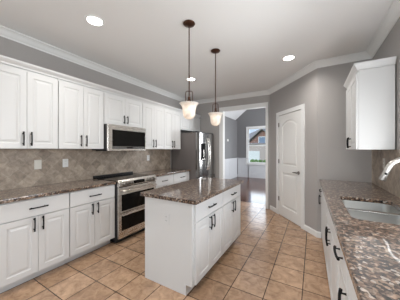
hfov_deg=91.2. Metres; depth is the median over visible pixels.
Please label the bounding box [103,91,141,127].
upper cabinet
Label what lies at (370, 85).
upper cabinet
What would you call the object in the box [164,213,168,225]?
wall outlet
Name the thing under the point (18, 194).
countertop
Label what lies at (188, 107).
pendant light
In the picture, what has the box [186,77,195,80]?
recessed light
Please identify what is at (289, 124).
door
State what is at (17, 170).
backsplash
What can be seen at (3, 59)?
crown molding
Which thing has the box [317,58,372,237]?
wall
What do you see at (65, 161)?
wall outlet
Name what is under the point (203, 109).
wall
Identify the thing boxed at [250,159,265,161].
shrub
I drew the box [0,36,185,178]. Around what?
wall
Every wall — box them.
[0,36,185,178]
[195,95,269,208]
[225,116,236,158]
[236,108,265,173]
[270,69,316,230]
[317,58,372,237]
[373,17,399,149]
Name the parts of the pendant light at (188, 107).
lamp shade, rod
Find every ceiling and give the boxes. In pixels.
[0,0,392,100]
[225,110,245,119]
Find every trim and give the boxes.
[0,0,399,103]
[219,102,267,208]
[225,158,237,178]
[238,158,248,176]
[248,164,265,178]
[276,104,304,229]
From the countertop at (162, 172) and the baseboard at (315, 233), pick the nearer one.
the baseboard at (315, 233)
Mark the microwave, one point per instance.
(116, 137)
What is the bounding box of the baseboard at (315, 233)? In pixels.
[304,224,320,237]
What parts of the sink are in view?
bowl, bowl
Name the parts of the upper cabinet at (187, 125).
door, door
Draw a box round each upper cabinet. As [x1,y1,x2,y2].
[0,63,57,148]
[57,79,103,148]
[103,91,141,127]
[142,102,163,148]
[163,108,180,148]
[180,113,199,132]
[343,56,396,149]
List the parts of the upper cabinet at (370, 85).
door, door, crown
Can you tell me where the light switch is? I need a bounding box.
[34,160,41,168]
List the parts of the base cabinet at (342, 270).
handle, drawer, handle, door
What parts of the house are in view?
garage door, pane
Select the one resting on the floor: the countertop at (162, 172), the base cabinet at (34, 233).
the base cabinet at (34, 233)
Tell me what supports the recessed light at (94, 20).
in the ceiling at (147, 41)
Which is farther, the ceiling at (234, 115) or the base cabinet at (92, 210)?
the ceiling at (234, 115)
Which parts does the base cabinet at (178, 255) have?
door, drawer, door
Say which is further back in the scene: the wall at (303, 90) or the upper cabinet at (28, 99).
the wall at (303, 90)
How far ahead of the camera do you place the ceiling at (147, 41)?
2.31 m
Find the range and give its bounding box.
[93,171,156,242]
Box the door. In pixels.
[278,110,300,226]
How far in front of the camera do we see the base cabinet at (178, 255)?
1.95 m
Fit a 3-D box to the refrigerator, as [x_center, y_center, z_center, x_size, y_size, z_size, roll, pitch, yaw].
[-0.117,0.475,5.010,0.838,1.800,0.885,0,0,30]
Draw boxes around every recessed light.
[84,14,104,26]
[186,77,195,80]
[282,55,295,60]
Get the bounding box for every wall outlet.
[63,159,67,166]
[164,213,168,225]
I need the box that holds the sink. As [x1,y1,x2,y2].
[342,200,399,224]
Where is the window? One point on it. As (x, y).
(252, 127)
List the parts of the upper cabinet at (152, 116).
door, door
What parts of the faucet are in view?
spout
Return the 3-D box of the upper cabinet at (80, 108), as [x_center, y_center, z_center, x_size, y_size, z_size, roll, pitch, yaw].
[-1.722,-0.445,2.755,0.362,0.871,0.606,0,0,30]
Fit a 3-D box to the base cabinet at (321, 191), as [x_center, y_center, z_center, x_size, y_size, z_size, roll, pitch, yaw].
[1.992,0.936,2.717,0.587,0.878,0.410,0,0,29]
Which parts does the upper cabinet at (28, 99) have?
door, handle, door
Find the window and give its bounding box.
[246,126,265,164]
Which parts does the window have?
sill, sash, sash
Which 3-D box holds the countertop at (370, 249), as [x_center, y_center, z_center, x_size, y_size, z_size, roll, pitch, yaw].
[1.216,0.478,1.304,0.636,0.036,3.694,0,0,30]
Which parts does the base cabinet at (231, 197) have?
door, drawer, door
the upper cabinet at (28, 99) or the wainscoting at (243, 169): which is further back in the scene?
the wainscoting at (243, 169)
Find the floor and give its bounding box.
[0,177,330,299]
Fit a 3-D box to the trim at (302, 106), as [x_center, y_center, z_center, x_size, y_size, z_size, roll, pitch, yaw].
[1.724,0.292,3.804,0.019,2.165,0.890,0,0,-8]
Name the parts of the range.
trim, oven door, handle, control panel, oven door, handle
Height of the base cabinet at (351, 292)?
0.878 m
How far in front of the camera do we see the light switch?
2.50 m
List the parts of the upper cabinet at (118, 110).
door, door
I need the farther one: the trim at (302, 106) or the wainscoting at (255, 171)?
the wainscoting at (255, 171)
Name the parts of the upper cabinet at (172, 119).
door, door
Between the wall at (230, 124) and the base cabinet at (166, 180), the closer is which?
the base cabinet at (166, 180)
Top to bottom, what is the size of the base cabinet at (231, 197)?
0.878 m
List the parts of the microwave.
door glass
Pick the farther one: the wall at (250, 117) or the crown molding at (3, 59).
the wall at (250, 117)
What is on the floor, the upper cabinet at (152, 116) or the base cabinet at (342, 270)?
the base cabinet at (342, 270)
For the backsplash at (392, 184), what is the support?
attached to the wall at (390, 47)
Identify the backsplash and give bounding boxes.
[0,149,170,190]
[372,150,399,197]
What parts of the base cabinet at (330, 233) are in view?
door, handle, drawer, door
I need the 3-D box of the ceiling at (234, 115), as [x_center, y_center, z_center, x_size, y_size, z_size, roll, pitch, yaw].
[2.688,-2.540,6.785,4.830,2.129,4.759,0,0,30]
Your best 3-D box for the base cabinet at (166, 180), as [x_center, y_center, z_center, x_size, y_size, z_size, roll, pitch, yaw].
[-0.913,0.936,3.897,0.592,0.878,0.588,0,0,30]
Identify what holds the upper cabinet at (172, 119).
attached to the wall at (8, 48)
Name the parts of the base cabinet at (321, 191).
door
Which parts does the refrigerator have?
door, freezer drawer, handle, handle, door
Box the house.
[249,129,265,161]
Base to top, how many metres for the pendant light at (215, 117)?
1.036 m
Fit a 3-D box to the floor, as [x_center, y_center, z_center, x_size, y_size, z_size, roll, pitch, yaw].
[0.674,1.425,3.277,4.810,0.100,13.050,0,0,30]
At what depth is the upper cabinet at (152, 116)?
3.86 m
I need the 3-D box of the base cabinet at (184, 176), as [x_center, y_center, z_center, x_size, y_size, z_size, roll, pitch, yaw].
[-0.617,0.936,4.410,0.592,0.878,0.588,0,0,30]
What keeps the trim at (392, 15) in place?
attached to the wall at (303, 90)
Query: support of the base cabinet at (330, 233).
on the floor
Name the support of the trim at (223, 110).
attached to the wall at (203, 109)
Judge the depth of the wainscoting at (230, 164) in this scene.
9.18 m
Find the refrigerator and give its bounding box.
[172,131,214,179]
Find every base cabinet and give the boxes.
[0,192,68,292]
[65,184,114,262]
[145,193,222,295]
[155,174,173,187]
[173,171,188,183]
[222,184,239,253]
[318,188,322,241]
[325,200,380,299]
[333,237,348,299]
[348,271,357,299]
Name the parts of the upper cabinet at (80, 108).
door, door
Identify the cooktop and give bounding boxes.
[93,173,148,181]
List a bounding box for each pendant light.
[179,20,198,118]
[208,48,222,125]
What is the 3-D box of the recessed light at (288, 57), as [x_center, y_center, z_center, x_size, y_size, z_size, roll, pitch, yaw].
[1.319,-1.359,2.914,0.196,0.010,0.196,0,0,30]
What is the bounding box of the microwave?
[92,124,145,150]
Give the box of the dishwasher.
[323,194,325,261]
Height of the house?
5.300 m
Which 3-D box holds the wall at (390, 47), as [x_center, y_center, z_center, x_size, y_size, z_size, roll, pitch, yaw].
[1.026,0.005,0.216,0.120,2.740,8.100,0,0,30]
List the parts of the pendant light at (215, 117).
lamp shade, rod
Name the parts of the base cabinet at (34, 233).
door, drawer, handle, door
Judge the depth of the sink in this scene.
1.62 m
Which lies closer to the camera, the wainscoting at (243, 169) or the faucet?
the faucet
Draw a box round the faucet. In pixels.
[378,157,399,181]
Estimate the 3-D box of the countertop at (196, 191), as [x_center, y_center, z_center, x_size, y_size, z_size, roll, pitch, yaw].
[0.005,0.478,2.526,0.707,0.036,1.390,0,0,30]
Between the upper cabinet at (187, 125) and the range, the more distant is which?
the upper cabinet at (187, 125)
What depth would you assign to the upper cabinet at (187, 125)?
5.03 m
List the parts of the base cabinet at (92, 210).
door, drawer, door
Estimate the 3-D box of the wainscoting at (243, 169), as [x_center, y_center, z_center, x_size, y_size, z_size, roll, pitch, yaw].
[2.160,0.895,9.811,0.550,0.960,0.045,0,0,30]
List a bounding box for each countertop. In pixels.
[0,179,115,203]
[136,168,190,176]
[140,177,242,204]
[319,179,399,299]
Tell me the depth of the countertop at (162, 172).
4.12 m
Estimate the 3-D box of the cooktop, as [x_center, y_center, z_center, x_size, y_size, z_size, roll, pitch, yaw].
[-1.260,0.461,3.303,0.565,0.016,0.772,0,0,30]
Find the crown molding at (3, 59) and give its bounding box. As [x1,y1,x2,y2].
[0,55,200,117]

